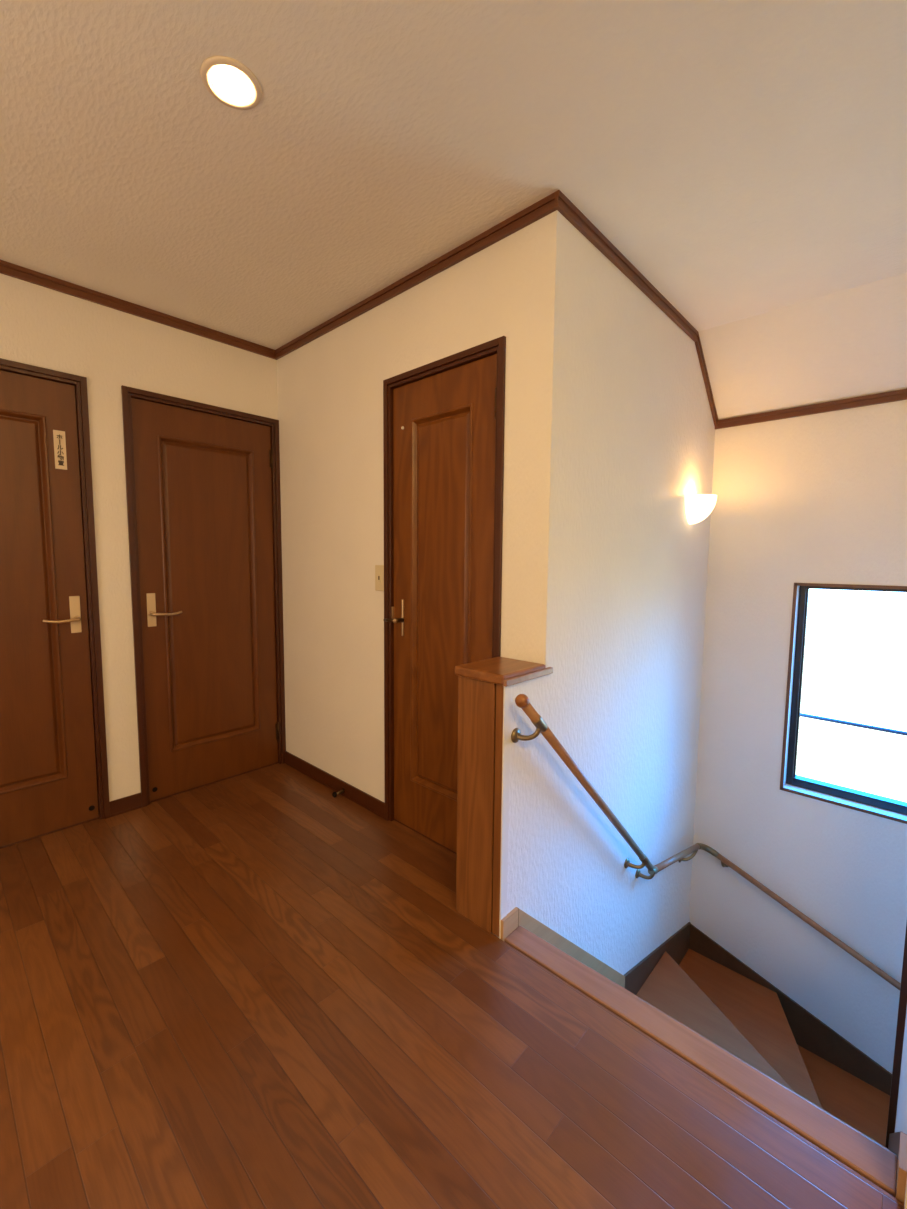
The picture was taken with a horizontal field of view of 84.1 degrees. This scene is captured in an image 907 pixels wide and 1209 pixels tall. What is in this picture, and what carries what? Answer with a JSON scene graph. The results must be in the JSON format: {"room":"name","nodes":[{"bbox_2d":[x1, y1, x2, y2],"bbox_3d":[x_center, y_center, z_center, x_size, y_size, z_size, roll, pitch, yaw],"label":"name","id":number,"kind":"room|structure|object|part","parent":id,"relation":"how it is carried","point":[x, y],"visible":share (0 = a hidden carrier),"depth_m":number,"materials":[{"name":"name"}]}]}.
{"room":"stair landing","nodes":[
{"label":"stair landing","id":0,"kind":"room"},
{"bbox_2d":[0,273,277,800],"bbox_3d":[-1.995,-0.184,1.992,0.120,2.550,2.990,5,7,43],"label":"wall","id":1,"kind":"structure","parent":0,"point":[40,326],"depth_m":2.35,"materials":[{"name":"paint"}]},
{"bbox_2d":[0,358,109,848],"bbox_3d":[-1.912,0.026,2.050,0.150,2.021,0.767,5,7,43],"label":"door","id":2,"kind":"structure","parent":1,"relation":"in","point":[54,766],"depth_m":2.19,"materials":[{"name":"brown wood"}]},
{"bbox_3d":[-1.905,0.006,2.042,0.019,1.594,0.473,5,7,43],"label":"raised panel","id":3,"kind":"part","parent":2,"relation":"part of","materials":[{"name":"brown wood"}]},
{"bbox_3d":[-1.712,0.069,2.201,0.056,0.026,0.140,5,7,43],"label":"lever","id":4,"kind":"part","parent":2,"relation":"part of","materials":[{"name":"beige"}]},
{"bbox_3d":[-1.697,0.045,2.259,0.007,0.165,0.038,5,7,43],"label":"handle plate","id":5,"kind":"part","parent":2,"relation":"part of","materials":[{"name":"beige"}]},
{"bbox_2d":[110,792,141,816],"bbox_3d":[-2.221,1.026,1.772,0.011,0.074,1.978,5,7,43],"label":"baseboard","id":6,"kind":"structure","parent":1,"relation":"attached to","point":[132,802],"depth_m":2.44,"materials":[{"name":"brown wood"}]},
{"bbox_2d":[0,260,277,359],"bbox_3d":[-1.935,-1.327,1.844,0.016,0.046,2.750,5,7,43],"label":"trim","id":7,"kind":"structure","parent":1,"relation":"attached to","point":[6,268],"depth_m":2.30,"materials":[{"name":"brown wood"}]},
{"bbox_2d":[121,385,285,806],"bbox_3d":[-1.296,-0.027,2.708,0.150,2.021,0.772,5,7,43],"label":"door","id":8,"kind":"structure","parent":1,"relation":"in","point":[203,495],"depth_m":2.66,"materials":[{"name":"brown wood"}]},
{"bbox_3d":[-1.489,0.027,2.481,0.007,0.165,0.038,5,7,43],"label":"handle plate","id":9,"kind":"part","parent":8,"relation":"part of","materials":[{"name":"beige"}]},
{"bbox_3d":[-1.431,0.044,2.501,0.056,0.026,0.140,5,7,43],"label":"lever","id":10,"kind":"part","parent":8,"relation":"part of","materials":[{"name":"beige"}]},
{"bbox_3d":[-1.289,-0.047,2.699,0.019,1.594,0.482,5,7,43],"label":"raised panel","id":11,"kind":"part","parent":8,"relation":"part of","materials":[{"name":"brown wood"}]},
{"bbox_2d":[277,210,556,802],"bbox_3d":[-0.305,-0.204,2.376,1.825,2.550,0.120,5,7,43],"label":"wall","id":12,"kind":"structure","parent":0,"point":[330,387],"depth_m":2.38,"materials":[{"name":"paint"}]},
{"bbox_2d":[285,751,384,818],"bbox_3d":[-0.675,0.955,2.727,0.962,0.074,0.011,5,7,43],"label":"baseboard","id":13,"kind":"structure","parent":12,"relation":"attached to","point":[354,794],"depth_m":2.67,"materials":[{"name":"brown wood"}]},
{"bbox_2d":[332,788,344,796],"bbox_3d":[-0.596,0.975,2.607,0.032,0.032,0.062,5,7,43],"label":"stopper","id":14,"kind":"object","parent":12,"relation":"attached to","point":[334,794],"visible":1,"depth_m":2.60,"materials":[{"name":"brown metal"}]},
{"bbox_2d":[375,565,383,590],"bbox_3d":[-0.341,-0.122,2.327,0.070,0.120,0.011,5,7,43],"label":"light switch","id":15,"kind":"object","parent":12,"relation":"attached to","point":[379,569],"visible":1,"depth_m":2.32,"materials":[{"name":"beige plastic"}]},
{"bbox_2d":[275,192,556,359],"bbox_3d":[-0.341,-1.347,2.224,1.826,0.046,0.016,5,7,43],"label":"trim","id":16,"kind":"structure","parent":12,"relation":"attached to","point":[544,207],"depth_m":1.97,"materials":[{"name":"brown wood"}]},
{"bbox_2d":[383,336,505,853],"bbox_3d":[-0.049,0.038,2.110,0.668,2.021,0.147,5,7,43],"label":"door","id":17,"kind":"structure","parent":12,"relation":"in","point":[444,418],"depth_m":2.11,"materials":[{"name":"brown wood"}]},
{"bbox_3d":[-0.269,0.069,2.254,0.084,0.020,0.053,5,7,43],"label":"lever","id":18,"kind":"part","parent":17,"relation":"part of","materials":[{"name":"brown metal"}]},
{"bbox_3d":[-0.227,0.059,2.252,0.011,0.165,0.010,5,7,43],"label":"handle plate","id":19,"kind":"part","parent":17,"relation":"part of","materials":[{"name":"beige"}]},
{"bbox_3d":[-0.057,0.017,2.100,0.348,1.594,0.019,5,7,43],"label":"raised panel","id":20,"kind":"part","parent":17,"relation":"part of","materials":[{"name":"brown wood"}]},
{"bbox_2d":[0,763,903,1208],"bbox_3d":[-0.117,1.265,0.843,4.620,0.200,3.470,5,7,43],"label":"floor","id":21,"kind":"structure","parent":0,"point":[263,988],"depth_m":1.27,"materials":[{"name":"brown wood"}]},
{"bbox_2d":[455,657,552,938],"bbox_3d":[0.171,0.644,1.765,0.220,0.879,0.273,5,7,43],"label":"newel post","id":22,"kind":"object","parent":21,"relation":"on","point":[484,686],"visible":0.98,"depth_m":1.66,"materials":[{"name":"brown wood"}]},
{"bbox_2d":[505,926,896,1196],"bbox_3d":[0.545,1.142,1.349,0.991,0.036,0.097,5,7,43],"label":"stair nosing","id":23,"kind":"structure","parent":21,"relation":"attached to","point":[869,1159],"depth_m":1.23,"materials":[{"name":"brown wood"}]},
{"bbox_2d":[0,0,906,419],"bbox_3d":[0.306,-1.065,0.979,4.740,0.615,4.761,5,7,43],"label":"ceiling","id":24,"kind":"structure","parent":0,"point":[747,158],"depth_m":1.45,"materials":[{"name":"paint"}]},
{"bbox_2d":[200,55,261,109],"bbox_3d":[-0.546,-1.323,1.237,0.140,0.092,0.140,5,7,43],"label":"recessed light","id":25,"kind":"object","parent":24,"relation":"in","point":[232,83],"visible":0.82,"depth_m":1.23,"materials":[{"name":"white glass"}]},
{"bbox_2d":[491,210,714,974],"bbox_3d":[0.801,1.275,2.507,0.191,5.500,2.056,5,7,43],"label":"wall","id":26,"kind":"structure","parent":0,"point":[633,434],"depth_m":2.12,"materials":[{"name":"paint"}]},
{"bbox_2d":[501,907,518,941],"bbox_3d":[0.187,1.078,1.678,0.011,0.099,0.086,5,7,43],"label":"baseboard","id":27,"kind":"structure","parent":26,"relation":"attached to","point":[509,923],"depth_m":1.67,"materials":[{"name":"beige wood"}]},
{"bbox_2d":[511,694,653,870],"bbox_3d":[0.556,0.773,1.988,0.094,1.075,1.129,5,7,43],"label":"handrail","id":28,"kind":"object","parent":26,"relation":"attached to","point":[521,700],"visible":1,"depth_m":1.76,"materials":[{"name":"brown wood"}]},
{"bbox_3d":[0.208,0.293,1.530,0.043,0.043,0.043,5,7,43],"label":"knob","id":29,"kind":"part","parent":28,"relation":"part of","materials":[{"name":"brown wood"}]},
{"bbox_2d":[554,190,717,426],"bbox_3d":[0.922,-1.158,2.244,0.016,0.403,1.747,5,7,43],"label":"trim","id":30,"kind":"structure","parent":26,"relation":"attached to","point":[562,203],"depth_m":1.99,"materials":[{"name":"brown wood"}]},
{"bbox_2d":[686,494,716,523],"bbox_3d":[1.310,-0.497,2.644,0.128,0.145,0.170,5,7,43],"label":"wall sconce","id":31,"kind":"object","parent":26,"relation":"attached to","point":[698,507],"visible":1,"depth_m":2.60,"materials":[{"name":"white glass"}]},
{"bbox_2d":[689,400,906,1073],"bbox_3d":[2.522,1.313,2.252,2.914,5.500,0.160,5,7,43],"label":"wall","id":32,"kind":"structure","parent":0,"point":[821,498],"depth_m":2.73,"materials":[{"name":"paint"}]},
{"bbox_2d":[635,843,900,989],"bbox_3d":[1.947,1.807,2.122,2.082,0.988,0.877,5,7,43],"label":"handrail","id":33,"kind":"object","parent":32,"relation":"attached to","point":[725,862],"visible":0.94,"depth_m":2.67,"materials":[{"name":"brown wood"}]},
{"bbox_3d":[1.210,1.361,2.712,0.031,0.199,0.691,5,7,43],"label":"rail","id":34,"kind":"part","parent":33,"relation":"part of","materials":[{"name":"brown wood"}]},
{"bbox_3d":[2.246,1.901,2.353,1.945,0.765,0.031,5,7,43],"label":"rail","id":35,"kind":"part","parent":33,"relation":"part of","materials":[{"name":"brown wood"}]},
{"bbox_2d":[715,389,906,428],"bbox_3d":[2.482,-0.942,1.987,2.674,0.046,0.016,5,7,43],"label":"trim","id":36,"kind":"structure","parent":32,"relation":"attached to","point":[898,395],"depth_m":2.57,"materials":[{"name":"brown wood"}]},
{"bbox_2d":[780,583,906,823],"bbox_3d":[2.229,0.479,2.491,1.062,1.174,0.218,5,7,43],"label":"window","id":37,"kind":"structure","parent":32,"relation":"in","point":[873,804],"depth_m":2.72,"materials":[{"name":"black metal"}]},
{"bbox_3d":[2.283,0.659,2.566,1.062,0.040,0.057,5,7,43],"label":"guard rail","id":38,"kind":"part","parent":37,"relation":"part of","materials":[{"name":"blue metal"}]},
{"bbox_2d":[895,1008,906,1208],"bbox_3d":[1.792,2.108,0.818,1.683,3.560,0.973,5,7,43],"label":"wall","id":39,"kind":"structure","parent":0,"point":[901,1114],"depth_m":1.44,"materials":[{"name":"paint"}]},
{"bbox_2d":[885,923,906,1148],"bbox_3d":[1.794,1.248,0.749,1.702,1.885,0.997,5,7,43],"label":"trim","id":40,"kind":"structure","parent":39,"relation":"attached to","point":[902,1007],"depth_m":1.70,"materials":[{"name":"brown wood"}]},
{"bbox_2d":[895,1132,906,1202],"bbox_3d":[0.902,1.144,1.012,0.012,0.099,0.085,5,7,43],"label":"baseboard","id":41,"kind":"structure","parent":39,"relation":"attached to","point":[902,1154],"depth_m":0.98,"materials":[{"name":"brown wood"}]},
{"bbox_3d":[0.916,3.890,0.781,2.674,0.100,4.481,5,7,43],"label":"floor","id":42,"kind":"structure","parent":0,"visible":0},
{"bbox_2d":[517,907,906,1162],"bbox_3d":[1.809,2.413,1.595,2.674,2.713,1.901,5,7,43],"label":"staircase","id":43,"kind":"structure","parent":42,"relation":"on","point":[690,978],"depth_m":2.59,"materials":[{"name":"brown wood"}]}
]}

